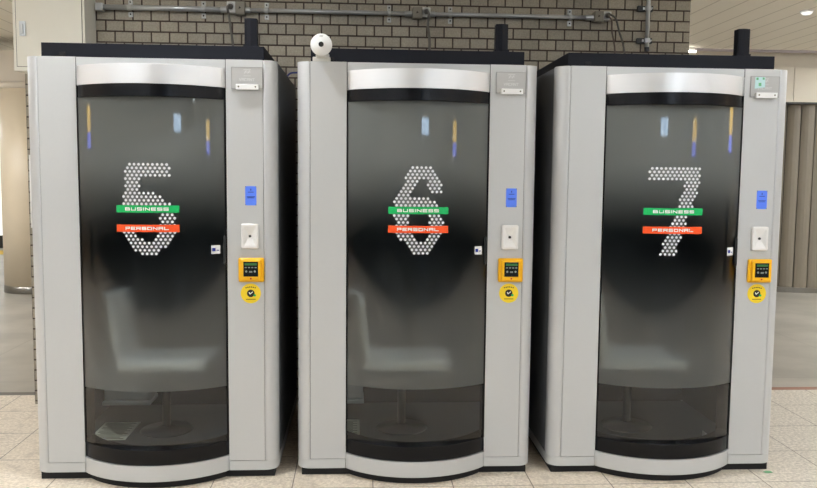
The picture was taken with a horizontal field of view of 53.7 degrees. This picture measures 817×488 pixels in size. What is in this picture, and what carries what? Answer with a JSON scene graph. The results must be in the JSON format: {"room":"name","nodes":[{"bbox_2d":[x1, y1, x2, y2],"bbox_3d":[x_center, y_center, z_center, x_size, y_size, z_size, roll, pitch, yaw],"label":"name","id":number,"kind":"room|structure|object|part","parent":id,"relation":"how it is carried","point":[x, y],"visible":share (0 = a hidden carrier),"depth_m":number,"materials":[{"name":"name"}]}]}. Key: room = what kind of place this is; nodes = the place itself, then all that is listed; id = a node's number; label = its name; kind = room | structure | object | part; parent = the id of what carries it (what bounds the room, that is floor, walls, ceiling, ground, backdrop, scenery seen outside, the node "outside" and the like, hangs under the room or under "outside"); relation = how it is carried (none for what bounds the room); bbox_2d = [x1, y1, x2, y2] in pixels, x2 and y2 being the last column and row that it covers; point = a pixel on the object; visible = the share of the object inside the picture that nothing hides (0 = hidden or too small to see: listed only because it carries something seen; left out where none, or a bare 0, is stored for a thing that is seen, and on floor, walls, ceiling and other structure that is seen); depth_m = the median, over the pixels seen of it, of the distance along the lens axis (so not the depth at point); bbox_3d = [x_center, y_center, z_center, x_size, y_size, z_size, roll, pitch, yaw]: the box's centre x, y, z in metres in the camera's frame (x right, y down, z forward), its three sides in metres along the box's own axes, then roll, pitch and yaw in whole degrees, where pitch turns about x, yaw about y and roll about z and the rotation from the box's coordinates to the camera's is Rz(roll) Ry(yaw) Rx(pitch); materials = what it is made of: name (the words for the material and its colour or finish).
{"room":"railway station","nodes":[
{"label":"railway station","id":0,"kind":"room"},
{"bbox_2d":[0,50,24,81],"bbox_3d":[-9.134,-2.244,10.006,13.000,0.390,0.600,0,5,-4],"label":"trim","id":1,"kind":"structure","parent":0,"point":[7,72],"depth_m":9.97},
{"bbox_2d":[25,0,690,403],"bbox_3d":[-0.302,-0.525,5.491,4.371,3.200,0.212,0,5,-4],"label":"wall","id":2,"kind":"structure","parent":0,"point":[286,37],"depth_m":5.32,"materials":[{"name":"grey brick"}]},
{"bbox_2d":[29,155,31,227],"bbox_3d":[-2.331,-0.342,5.266,0.265,0.475,0.023,0,5,-4],"label":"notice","id":3,"kind":"object","parent":2,"relation":"attached to","point":[29,155],"visible":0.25,"depth_m":5.25,"materials":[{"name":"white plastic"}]},
{"bbox_2d":[12,0,95,73],"bbox_3d":[-2.223,-1.470,5.067,0.433,0.782,0.235,0,5,-4],"label":"upper cabinet","id":4,"kind":"object","parent":2,"relation":"attached to","point":[35,22],"visible":0.77,"depth_m":4.98,"materials":[{"name":"metal"}]},
{"bbox_3d":[-2.374,-1.325,4.964,0.037,0.090,0.007,0,5,-4],"label":"latch plate","id":5,"kind":"part","parent":4,"relation":"part of","materials":[{"name":"silver metal"}]},
{"bbox_2d":[95,0,226,18],"bbox_3d":[-1.581,-1.515,5.194,0.843,0.108,0.054,0,5,-4],"label":"conduit pipe","id":6,"kind":"object","parent":2,"relation":"attached to","point":[100,7],"visible":0.97,"depth_m":5.18,"materials":[{"name":"metal"}]},
{"bbox_2d":[227,1,245,15],"bbox_3d":[-1.112,-1.521,5.205,0.118,0.086,0.086,0,5,-4],"label":"outlet box","id":7,"kind":"object","parent":2,"relation":"attached to","point":[237,8],"visible":0.96,"depth_m":5.19,"materials":[{"name":"metal"}]},
{"bbox_2d":[226,4,233,45],"bbox_3d":[-1.150,-0.230,5.285,0.036,2.617,0.080,3,5,22],"label":"power cable","id":8,"kind":"object","parent":7,"relation":"hanging from","point":[229,5],"visible":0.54,"depth_m":5.18,"materials":[{"name":"grey rubber"}]},
{"bbox_2d":[227,1,234,13],"bbox_3d":[-1.144,-1.528,5.202,0.054,0.071,0.086,0,5,-4],"label":"socket","id":9,"kind":"object","parent":7,"relation":"attached to","point":[232,8],"depth_m":5.20,"materials":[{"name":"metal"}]},
{"bbox_3d":[-1.083,-1.518,5.188,0.054,0.076,0.006,0,5,-4],"label":"plate","id":10,"kind":"part","parent":7,"relation":"part of","materials":[{"name":"grey metal"}]},
{"bbox_2d":[245,3,411,22],"bbox_3d":[-0.516,-1.511,5.260,1.082,0.108,0.052,0,5,-4],"label":"conduit pipe","id":11,"kind":"object","parent":2,"relation":"attached to","point":[266,10],"visible":1,"depth_m":5.25,"materials":[{"name":"metal"}]},
{"bbox_2d":[412,7,430,19],"bbox_3d":[0.086,-1.511,5.279,0.117,0.074,0.086,0,5,-4],"label":"outlet box","id":12,"kind":"object","parent":2,"relation":"attached to","point":[418,13],"visible":0.93,"depth_m":5.26,"materials":[{"name":"metal"}]},
{"bbox_3d":[0.059,-1.509,5.259,0.054,0.065,0.006,0,5,-4],"label":"plate","id":13,"kind":"part","parent":12,"relation":"part of","materials":[{"name":"grey metal"}]},
{"bbox_2d":[422,7,430,17],"bbox_3d":[0.117,-1.517,5.280,0.054,0.061,0.086,0,5,-4],"label":"socket","id":14,"kind":"object","parent":12,"relation":"attached to","point":[424,14],"depth_m":5.27,"materials":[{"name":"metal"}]},
{"bbox_2d":[426,10,430,49],"bbox_3d":[0.122,-0.221,5.364,0.034,2.607,0.070,3,5,24],"label":"power cable","id":15,"kind":"object","parent":12,"relation":"hanging from","point":[427,11],"visible":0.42,"depth_m":5.27,"materials":[{"name":"grey rubber"}]},
{"bbox_2d":[430,7,593,25],"bbox_3d":[0.685,-1.506,5.334,1.085,0.108,0.052,0,5,-4],"label":"conduit pipe","id":16,"kind":"object","parent":2,"relation":"attached to","point":[450,14],"visible":1,"depth_m":5.32,"materials":[{"name":"metal"}]},
{"bbox_2d":[592,11,610,22],"bbox_3d":[1.288,-1.508,5.353,0.117,0.070,0.086,0,5,-4],"label":"outlet box","id":17,"kind":"object","parent":2,"relation":"attached to","point":[599,16],"visible":1,"depth_m":5.33,"materials":[{"name":"metal"}]},
{"bbox_3d":[1.261,-1.505,5.333,0.054,0.061,0.006,0,5,-4],"label":"plate","id":18,"kind":"part","parent":17,"relation":"part of","materials":[{"name":"grey metal"}]},
{"bbox_2d":[604,11,610,20],"bbox_3d":[1.319,-1.514,5.354,0.054,0.058,0.085,0,5,-4],"label":"socket","id":19,"kind":"object","parent":17,"relation":"attached to","point":[606,13],"depth_m":5.34,"materials":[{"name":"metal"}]},
{"bbox_2d":[609,16,615,52],"bbox_3d":[1.340,-0.208,5.439,0.079,2.598,0.042,-2,5,-23],"label":"power cable","id":20,"kind":"object","parent":17,"relation":"hanging from","point":[609,16],"visible":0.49,"depth_m":5.35,"materials":[{"name":"grey rubber"}]},
{"bbox_2d":[610,14,625,53],"bbox_3d":[1.385,-0.215,5.439,0.146,2.611,0.048,-1,5,-16],"label":"power cable","id":21,"kind":"object","parent":17,"relation":"hanging from","point":[612,15],"visible":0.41,"depth_m":5.34,"materials":[{"name":"grey rubber"}]},
{"bbox_2d":[636,0,652,51],"bbox_3d":[1.583,-1.688,5.366,0.102,0.805,0.065,0,5,-4],"label":"vertical conduit","id":22,"kind":"object","parent":2,"relation":"attached to","point":[648,8],"visible":1,"depth_m":5.37,"materials":[{"name":"metal"}]},
{"bbox_2d":[0,248,816,487],"bbox_3d":[-0.304,1.203,4.663,30.000,0.100,31.000,0,5,-4],"label":"floor","id":23,"kind":"structure","parent":0,"point":[792,453],"depth_m":4.76,"materials":[{"name":"beige tile"}]},
{"bbox_2d":[0,171,2,247],"bbox_3d":[-9.559,-0.977,15.999,3.100,2.100,0.150,0,5,-4],"label":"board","id":24,"kind":"object","parent":23,"relation":"on","point":[1,230],"visible":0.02,"depth_m":16.09,"materials":[{"name":"white"}]},
{"bbox_2d":[0,81,31,293],"bbox_3d":[-4.819,-0.718,10.434,0.870,2.640,0.870,0,5,-4],"label":"round column","id":25,"kind":"structure","parent":23,"relation":"on","point":[13,124],"depth_m":10.06,"materials":[{"name":"paint"}]},
{"bbox_2d":[27,18,296,487],"bbox_3d":[-1.293,-0.021,4.530,1.210,2.344,1.370,0,5,-4],"label":"booth","id":26,"kind":"object","parent":23,"relation":"on","point":[163,177],"visible":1,"depth_m":3.97,"materials":[{"name":"grey metal"}]},
{"bbox_3d":[-1.838,0.095,4.010,0.044,2.015,0.107,-4,7,-44],"label":"corner post","id":27,"kind":"part","parent":26,"relation":"part of","materials":[{"name":"silver metal"}]},
{"bbox_3d":[-1.710,0.096,4.000,0.180,2.014,0.045,0,5,-4],"label":"panel","id":28,"kind":"part","parent":26,"relation":"part of","materials":[{"name":"silver metal"}]},
{"bbox_2d":[98,423,136,438],"bbox_3d":[-1.694,1.078,4.652,0.175,0.001,0.280,0,5,-4],"label":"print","id":29,"kind":"object","parent":26,"relation":"on","point":[107,430],"depth_m":4.66},
{"bbox_2d":[102,390,157,404],"bbox_3d":[-1.734,0.861,5.040,0.290,0.240,0.214,0,5,-4],"label":"wall heater","id":30,"kind":"object","parent":26,"relation":"attached to","point":[111,397],"visible":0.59,"depth_m":4.95,"materials":[{"name":"white metal"}]},
{"bbox_3d":[-1.734,0.847,5.047,0.280,0.215,0.199,0,5,-4],"label":"casing","id":31,"kind":"part","parent":30,"relation":"part of","materials":[{"name":"white metal"}]},
{"bbox_3d":[-1.253,-0.882,3.945,0.711,0.045,0.048,0,5,-4],"label":"rail","id":32,"kind":"part","parent":26,"relation":"part of","materials":[{"name":"silver metal"}]},
{"bbox_3d":[-1.258,0.149,3.957,0.715,1.725,0.115,0,5,-4],"label":"glass door","id":33,"kind":"part","parent":26,"relation":"part of","materials":[{"name":"black glass"}]},
{"bbox_3d":[-1.276,1.107,4.180,0.717,0.078,0.474,0,5,-4],"label":"kick plate","id":34,"kind":"part","parent":26,"relation":"part of","materials":[{"name":"silver metal"}]},
{"bbox_2d":[140,391,193,437],"bbox_3d":[-1.420,0.672,4.649,0.543,0.820,0.400,0,5,-4],"label":"swivel chair","id":35,"kind":"object","parent":26,"relation":"on","point":[167,428],"visible":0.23,"depth_m":4.65,"materials":[{"name":"metal"}]},
{"bbox_3d":[-0.915,0.029,4.011,0.011,0.140,0.015,-3,6,-38],"label":"pull handle","id":36,"kind":"part","parent":26,"relation":"part of","materials":[{"name":"black metal"}]},
{"bbox_3d":[-0.815,0.100,4.055,0.180,2.014,0.045,0,5,-4],"label":"panel","id":37,"kind":"part","parent":26,"relation":"part of","materials":[{"name":"silver metal"}]},
{"bbox_3d":[-0.689,0.100,4.080,0.044,2.015,0.107,4,6,37],"label":"corner post","id":38,"kind":"part","parent":26,"relation":"part of","materials":[{"name":"silver metal"}]},
{"bbox_3d":[-0.710,0.047,4.691,0.024,2.013,1.133,0,5,-4],"label":"panel","id":39,"kind":"part","parent":26,"relation":"part of","materials":[{"name":"paint"}]},
{"bbox_2d":[298,24,536,482],"bbox_3d":[0.011,-0.017,4.622,1.210,2.344,1.370,0,5,-4],"label":"booth","id":40,"kind":"object","parent":23,"relation":"on","point":[416,168],"visible":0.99,"depth_m":4.06,"materials":[{"name":"grey metal"}]},
{"bbox_3d":[-0.533,0.100,4.101,0.044,2.015,0.107,-4,7,-44],"label":"corner post","id":41,"kind":"part","parent":40,"relation":"part of","materials":[{"name":"silver metal"}]},
{"bbox_2d":[310,34,331,61],"bbox_3d":[-0.426,-0.962,3.965,0.105,0.125,0.128,0,5,-4],"label":"security camera","id":42,"kind":"object","parent":40,"relation":"on","point":[321,44],"visible":0.99,"depth_m":3.91,"materials":[{"name":"white plastic"}]},
{"bbox_3d":[-0.406,0.101,4.091,0.180,2.014,0.045,0,5,-4],"label":"panel","id":43,"kind":"part","parent":40,"relation":"part of","materials":[{"name":"silver metal"}]},
{"bbox_2d":[347,422,356,431],"bbox_3d":[-0.389,1.083,4.744,0.175,0.001,0.280,0,5,-4],"label":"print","id":44,"kind":"object","parent":40,"relation":"on","point":[351,426],"depth_m":4.78},
{"bbox_2d":[347,384,363,403],"bbox_3d":[-0.429,0.866,5.120,0.290,0.240,0.214,0,5,-4],"label":"wall heater","id":45,"kind":"object","parent":40,"relation":"attached to","point":[355,394],"visible":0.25,"depth_m":5.04,"materials":[{"name":"white metal"}]},
{"bbox_2d":[376,389,426,435],"bbox_3d":[-0.060,0.677,4.732,0.543,0.820,0.400,0,5,-4],"label":"swivel chair","id":46,"kind":"object","parent":40,"relation":"on","point":[400,426],"visible":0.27,"depth_m":4.74,"materials":[{"name":"metal"}]},
{"bbox_3d":[0.028,1.111,4.272,0.717,0.078,0.474,0,5,-4],"label":"kick plate","id":47,"kind":"part","parent":40,"relation":"part of","materials":[{"name":"silver metal"}]},
{"bbox_3d":[0.046,0.153,4.048,0.715,1.725,0.115,0,5,-4],"label":"glass door","id":48,"kind":"part","parent":40,"relation":"part of","materials":[{"name":"black glass"}]},
{"bbox_3d":[0.051,-0.877,4.037,0.711,0.045,0.048,0,5,-4],"label":"rail","id":49,"kind":"part","parent":40,"relation":"part of","materials":[{"name":"silver metal"}]},
{"bbox_3d":[0.389,0.034,4.103,0.011,0.140,0.015,-3,6,-38],"label":"pull handle","id":50,"kind":"part","parent":40,"relation":"part of","materials":[{"name":"black metal"}]},
{"bbox_3d":[0.490,0.104,4.147,0.180,2.014,0.045,0,5,-4],"label":"panel","id":51,"kind":"part","parent":40,"relation":"part of","materials":[{"name":"silver metal"}]},
{"bbox_3d":[0.615,0.105,4.173,0.044,2.015,0.107,4,6,37],"label":"corner post","id":52,"kind":"part","parent":40,"relation":"part of","materials":[{"name":"silver metal"}]},
{"bbox_2d":[528,29,786,480],"bbox_3d":[1.313,-0.010,4.693,1.210,2.344,1.370,0,5,-4],"label":"booth","id":53,"kind":"object","parent":23,"relation":"on","point":[658,177],"visible":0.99,"depth_m":4.14,"materials":[{"name":"grey metal"}]},
{"bbox_3d":[0.715,0.053,4.781,0.024,2.013,1.133,0,5,-4],"label":"panel","id":54,"kind":"part","parent":53,"relation":"part of","materials":[{"name":"paint"}]},
{"bbox_3d":[0.768,0.106,4.172,0.044,2.015,0.107,-4,7,-44],"label":"corner post","id":55,"kind":"part","parent":53,"relation":"part of","materials":[{"name":"silver metal"}]},
{"bbox_3d":[0.896,0.107,4.162,0.180,2.014,0.045,0,5,-4],"label":"panel","id":56,"kind":"part","parent":53,"relation":"part of","materials":[{"name":"silver metal"}]},
{"bbox_2d":[601,386,651,432],"bbox_3d":[1.291,0.683,4.815,0.543,0.820,0.400,0,5,-4],"label":"swivel chair","id":57,"kind":"object","parent":53,"relation":"on","point":[624,424],"visible":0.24,"depth_m":4.82,"materials":[{"name":"metal"}]},
{"bbox_3d":[1.330,1.118,4.342,0.717,0.078,0.474,0,5,-4],"label":"kick plate","id":58,"kind":"part","parent":53,"relation":"part of","materials":[{"name":"silver metal"}]},
{"bbox_3d":[1.347,0.160,4.119,0.715,1.725,0.115,0,5,-4],"label":"glass door","id":59,"kind":"part","parent":53,"relation":"part of","materials":[{"name":"black glass"}]},
{"bbox_3d":[1.353,-0.871,4.108,0.711,0.045,0.048,0,5,-4],"label":"rail","id":60,"kind":"part","parent":53,"relation":"part of","materials":[{"name":"silver metal"}]},
{"bbox_3d":[1.690,0.041,4.173,0.011,0.140,0.015,-3,6,-38],"label":"pull handle","id":61,"kind":"part","parent":53,"relation":"part of","materials":[{"name":"silver metal"}]},
{"bbox_3d":[1.791,0.111,4.217,0.180,2.014,0.045,0,5,-4],"label":"panel","id":62,"kind":"part","parent":53,"relation":"part of","materials":[{"name":"silver metal"}]},
{"bbox_3d":[1.917,0.111,4.243,0.044,2.015,0.107,4,6,37],"label":"corner post","id":63,"kind":"part","parent":53,"relation":"part of","materials":[{"name":"silver metal"}]},
{"bbox_2d":[776,104,816,292],"bbox_3d":[5.518,-0.693,11.943,2.300,2.530,2.300,0,5,-4],"label":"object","id":64,"kind":"structure","parent":23,"relation":"on","point":[797,252],"depth_m":10.86,"materials":[{"name":"metal"}]},
{"bbox_2d":[0,0,816,50],"bbox_3d":[-0.060,-1.779,0.897,30.000,0.100,24.000,0,5,-4],"label":"ceiling","id":65,"kind":"structure","parent":0,"point":[772,24],"depth_m":8.74,"materials":[{"name":"white"}]},
{"bbox_2d":[689,47,695,52],"bbox_3d":[3.579,-2.477,10.290,0.170,0.067,0.040,0,5,-4],"label":"lamp","id":66,"kind":"object","parent":65,"relation":"attached to","point":[691,49],"visible":0.61,"depth_m":10.28,"materials":[{"name":"white plastic"}]},
{"bbox_2d":[695,48,816,52],"bbox_3d":[7.809,-2.487,10.653,13.100,0.031,0.030,0,5,-4],"label":"trim","id":67,"kind":"structure","parent":65,"relation":"attached to","point":[696,49],"depth_m":10.44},
{"bbox_2d":[799,10,813,14],"bbox_3d":[3.944,-2.290,7.996,0.130,0.035,0.130,0,5,-4],"label":"recessed light","id":68,"kind":"object","parent":65,"relation":"in","point":[803,12],"visible":1,"depth_m":7.96,"materials":[{"name":"white plastic"}]},
{"bbox_3d":[3.944,-2.284,7.996,0.110,0.023,0.110,0,5,-4],"label":"bulb","id":69,"kind":"part","parent":68,"relation":"part of","materials":[{"name":"white glass"}]},
{"bbox_2d":[689,51,816,67],"bbox_3d":[7.989,-2.557,10.985,12.700,0.463,0.380,0,5,-4],"label":"trim","id":70,"kind":"structure","parent":0,"point":[781,59],"depth_m":10.62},
{"bbox_2d":[774,67,816,101],"bbox_3d":[8.167,-2.096,11.001,12.332,0.450,0.450,0,5,-4],"label":"wall","id":71,"kind":"structure","parent":0,"point":[801,81],"depth_m":10.59,"materials":[{"name":"beige paint"}]},
{"bbox_2d":[786,102,816,104],"bbox_3d":[7.985,-1.865,11.015,12.700,0.022,0.440,0,5,-4],"label":"trim","id":72,"kind":"structure","parent":71,"relation":"attached to","point":[787,103],"depth_m":10.63,"materials":[{"name":"grey metal"}]}
]}

